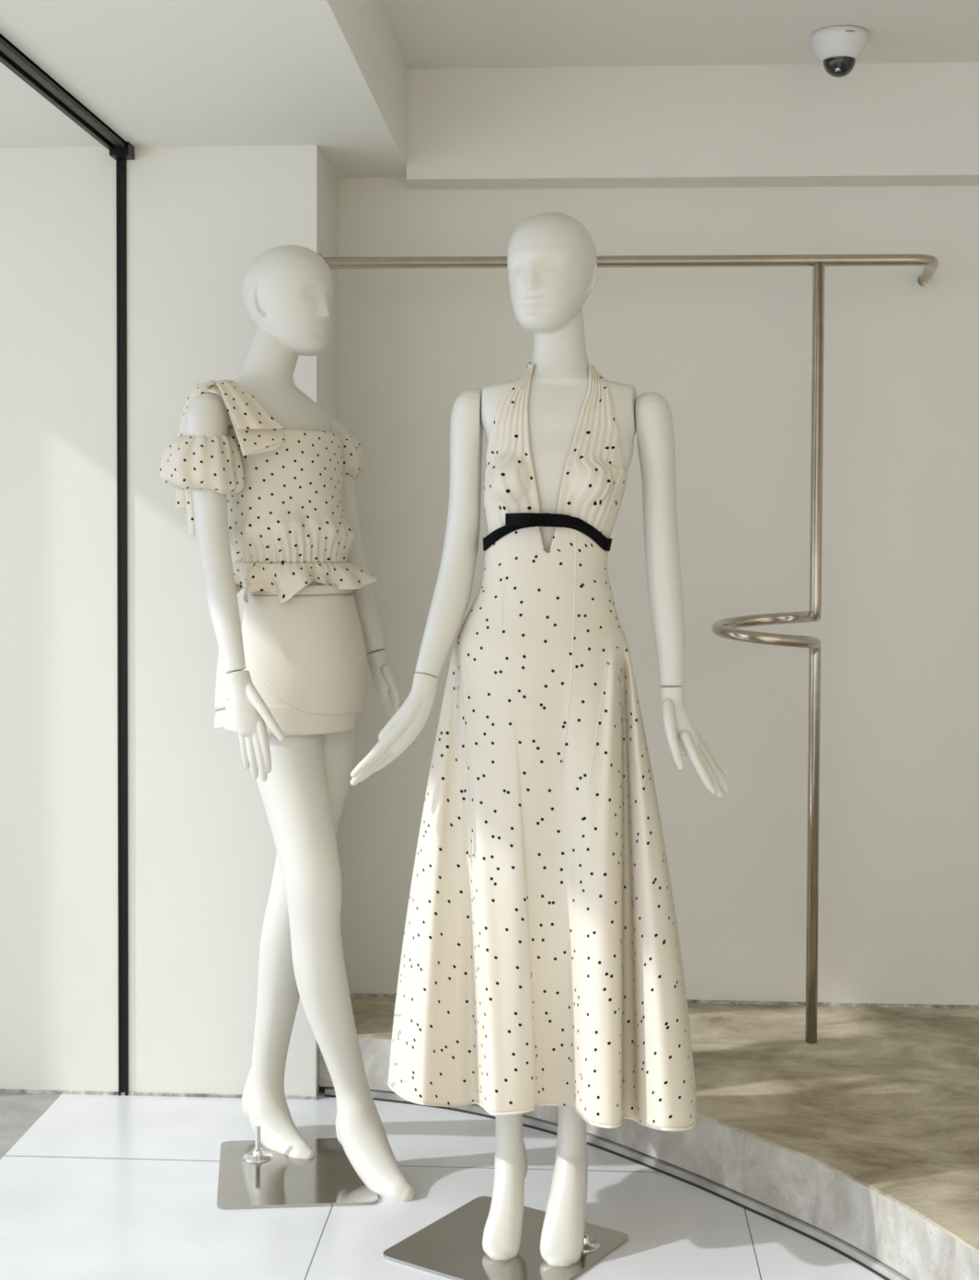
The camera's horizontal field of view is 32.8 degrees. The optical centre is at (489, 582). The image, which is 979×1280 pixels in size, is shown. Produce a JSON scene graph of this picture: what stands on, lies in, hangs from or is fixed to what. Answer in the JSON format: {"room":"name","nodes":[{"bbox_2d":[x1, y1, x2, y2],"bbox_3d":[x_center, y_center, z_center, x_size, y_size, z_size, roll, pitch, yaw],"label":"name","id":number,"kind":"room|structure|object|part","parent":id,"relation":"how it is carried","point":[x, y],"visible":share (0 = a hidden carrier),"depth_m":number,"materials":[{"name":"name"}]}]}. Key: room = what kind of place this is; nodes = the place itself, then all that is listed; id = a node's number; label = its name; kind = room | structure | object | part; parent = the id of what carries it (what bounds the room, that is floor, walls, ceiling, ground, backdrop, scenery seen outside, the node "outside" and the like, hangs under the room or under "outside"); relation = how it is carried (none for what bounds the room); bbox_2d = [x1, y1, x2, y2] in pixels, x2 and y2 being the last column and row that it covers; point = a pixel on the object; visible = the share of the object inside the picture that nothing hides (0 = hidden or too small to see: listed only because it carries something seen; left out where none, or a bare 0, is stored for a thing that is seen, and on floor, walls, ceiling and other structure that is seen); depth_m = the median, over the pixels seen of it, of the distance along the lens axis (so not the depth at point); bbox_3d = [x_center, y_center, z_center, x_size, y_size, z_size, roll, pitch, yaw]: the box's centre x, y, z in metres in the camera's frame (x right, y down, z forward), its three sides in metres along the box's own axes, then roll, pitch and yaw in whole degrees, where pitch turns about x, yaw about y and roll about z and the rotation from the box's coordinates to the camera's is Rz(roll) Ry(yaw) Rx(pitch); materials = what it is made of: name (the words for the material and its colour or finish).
{"room":"clothing store","nodes":[
{"label":"clothing store","id":0,"kind":"room"},
{"bbox_2d":[0,145,338,1096],"bbox_3d":[-1.776,-0.081,4.086,2.793,2.510,0.440,0,2,3],"label":"wall","id":1,"kind":"structure","parent":0,"point":[202,851],"depth_m":3.82,"materials":[{"name":"white paint"}]},
{"bbox_2d":[0,33,134,159],"bbox_3d":[-0.980,-0.903,1.162,0.048,0.030,5.260,0,2,3],"label":"ceiling track","id":2,"kind":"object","parent":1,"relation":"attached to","point":[11,56],"depth_m":3.33,"materials":[{"name":"black metal"}]},
{"bbox_2d":[115,160,128,1095],"bbox_3d":[-0.842,0.096,3.815,0.022,2.180,0.005,0,2,3],"label":"trim","id":3,"kind":"structure","parent":1,"relation":"attached to","point":[121,165],"depth_m":3.81,"materials":[{"name":"black metal"}]},
{"bbox_2d":[0,1088,316,1099],"bbox_3d":[-1.093,1.181,3.861,1.396,0.007,0.004,0,2,3],"label":"baseboard","id":4,"kind":"structure","parent":1,"relation":"attached to","point":[8,1091],"depth_m":3.84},
{"bbox_2d":[0,0,406,177],"bbox_3d":[-1.198,-1.082,1.089,1.673,0.330,6.100,0,2,3],"label":"ceiling","id":5,"kind":"structure","parent":0,"point":[330,75],"depth_m":3.24,"materials":[{"name":"white paint"}]},
{"bbox_2d":[0,1086,884,1279],"bbox_3d":[-0.343,1.306,1.159,6.000,0.120,6.200,0,2,3],"label":"floor","id":6,"kind":"structure","parent":0,"point":[100,1187],"depth_m":3.21,"materials":[{"name":"tile"}]},
{"bbox_2d":[184,244,414,1208],"bbox_3d":[-0.364,0.266,3.380,0.456,1.914,0.473,0,2,3],"label":"mannequin","id":7,"kind":"object","parent":6,"relation":"on","point":[303,781],"visible":0.74,"depth_m":3.33},
{"bbox_3d":[-0.538,-0.099,3.228,0.084,0.548,0.167,-1,2,-26],"label":"arm","id":8,"kind":"part","parent":7,"relation":"part of","materials":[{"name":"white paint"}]},
{"bbox_3d":[-0.481,1.153,3.450,0.010,0.048,0.010,0,2,3],"label":"support rod","id":9,"kind":"part","parent":7,"relation":"part of","materials":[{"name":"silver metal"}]},
{"bbox_2d":[159,379,377,603],"bbox_3d":[-0.434,-0.183,3.382,0.274,0.442,0.512,2,2,44],"label":"blouse","id":10,"kind":"object","parent":7,"relation":"hanging from","point":[289,530],"visible":0.98,"depth_m":3.29,"materials":[{"name":"fabric"}]},
{"bbox_2d":[213,584,367,735],"bbox_3d":[-0.395,0.154,3.412,0.297,0.303,0.272,-1,2,-25],"label":"skirt","id":11,"kind":"object","parent":7,"relation":"on","point":[305,656],"visible":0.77,"depth_m":3.30,"materials":[{"name":"beige fabric"}]},
{"bbox_3d":[-0.351,0.143,3.391,0.178,0.240,0.289,1,2,29],"label":"wrap panel","id":12,"kind":"part","parent":11,"relation":"part of","materials":[{"name":"beige fabric"}]},
{"bbox_3d":[-0.393,1.198,3.383,0.311,0.005,0.361,0,2,-8],"label":"plate","id":13,"kind":"part","parent":7,"relation":"part of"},
{"bbox_3d":[-0.289,-0.101,3.549,0.164,0.502,0.087,1,2,19],"label":"arm","id":14,"kind":"part","parent":7,"relation":"part of","materials":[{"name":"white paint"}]},
{"bbox_2d":[350,212,730,1279],"bbox_3d":[0.099,0.273,2.986,0.611,1.889,0.386,1,2,24],"label":"mannequin","id":15,"kind":"object","parent":6,"relation":"on","point":[552,256],"visible":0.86,"depth_m":2.99},
{"bbox_3d":[-0.063,-0.092,3.025,0.077,0.527,0.165,2,2,38],"label":"arm","id":16,"kind":"part","parent":15,"relation":"part of","materials":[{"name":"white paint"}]},
{"bbox_3d":[0.033,1.210,3.033,0.338,0.005,0.327,1,2,34],"label":"plate","id":17,"kind":"part","parent":15,"relation":"part of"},
{"bbox_2d":[387,362,696,1131],"bbox_3d":[0.125,0.276,3.119,0.609,1.372,0.446,1,2,21],"label":"dress","id":18,"kind":"object","parent":15,"relation":"attached to","point":[541,963],"visible":0.99,"depth_m":2.96,"materials":[{"name":"beige fabric"}]},
{"bbox_3d":[0.048,-0.235,3.018,0.114,0.322,0.190,0,2,3],"label":"halter panel","id":19,"kind":"part","parent":18,"relation":"part of","materials":[{"name":"beige fabric"}]},
{"bbox_3d":[0.182,-0.234,3.010,0.139,0.322,0.193,0,2,3],"label":"halter panel","id":20,"kind":"part","parent":18,"relation":"part of","materials":[{"name":"beige fabric"}]},
{"bbox_3d":[0.168,1.137,3.052,0.010,0.112,0.056,0,2,-12],"label":"support rod","id":21,"kind":"part","parent":15,"relation":"part of","materials":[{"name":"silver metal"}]},
{"bbox_3d":[0.310,-0.082,3.022,0.092,0.532,0.108,0,2,3],"label":"arm","id":22,"kind":"part","parent":15,"relation":"part of","materials":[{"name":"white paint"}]},
{"bbox_2d":[318,996,978,1279],"bbox_3d":[0.999,1.193,1.030,3.107,0.126,6.100,0,2,3],"label":"raised platform","id":23,"kind":"structure","parent":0,"point":[885,1100],"depth_m":3.34,"materials":[{"name":"stone"}]},
{"bbox_2d":[324,1086,910,1279],"bbox_3d":[0.638,1.264,1.015,0.963,0.012,5.977,0,2,-11],"label":"trim","id":24,"kind":"structure","parent":23,"relation":"attached to","point":[842,1246],"depth_m":3.29,"materials":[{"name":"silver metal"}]},
{"bbox_2d":[318,253,938,1044],"bbox_3d":[0.356,0.148,3.787,1.479,1.798,0.343,0,2,-8],"label":"rail","id":25,"kind":"object","parent":23,"relation":"on","point":[726,628],"visible":0.99,"depth_m":3.76,"materials":[{"name":"metal"}]},
{"bbox_3d":[0.339,-0.733,3.912,1.441,0.026,0.315,0,2,3],"label":"rail","id":26,"kind":"part","parent":25,"relation":"part of","materials":[{"name":"metal"}]},
{"bbox_3d":[0.629,0.164,3.777,0.246,1.768,0.246,0,2,3],"label":"looped post","id":27,"kind":"part","parent":25,"relation":"part of","materials":[{"name":"metal"}]},
{"bbox_2d":[337,177,978,1004],"bbox_3d":[1.229,-0.069,4.087,3.207,2.510,0.100,0,2,3],"label":"wall","id":28,"kind":"structure","parent":0,"point":[728,349],"depth_m":4.07,"materials":[{"name":"white paint"}]},
{"bbox_2d":[349,992,978,1008],"bbox_3d":[1.172,1.038,4.070,3.107,0.008,0.004,0,2,3],"label":"baseboard","id":29,"kind":"structure","parent":28,"relation":"attached to","point":[352,994],"depth_m":4.09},
{"bbox_2d":[380,0,978,68],"bbox_3d":[1.149,-1.183,0.953,3.027,0.100,6.100,0,2,3],"label":"ceiling","id":30,"kind":"structure","parent":0,"point":[428,33],"depth_m":3.65,"materials":[{"name":"white paint"}]},
{"bbox_2d":[406,62,978,190],"bbox_3d":[1.267,-1.089,3.945,2.927,0.262,0.120,0,2,3],"label":"ceiling beam","id":31,"kind":"structure","parent":30,"relation":"attached to","point":[887,124],"depth_m":3.93,"materials":[{"name":"white paint"}]},
{"bbox_2d":[811,25,867,77],"bbox_3d":[0.773,-1.166,3.670,0.122,0.096,0.123,0,2,3],"label":"security camera","id":32,"kind":"object","parent":30,"relation":"attached to","point":[838,48],"visible":1,"depth_m":3.63,"materials":[{"name":"white plastic"}]}
]}

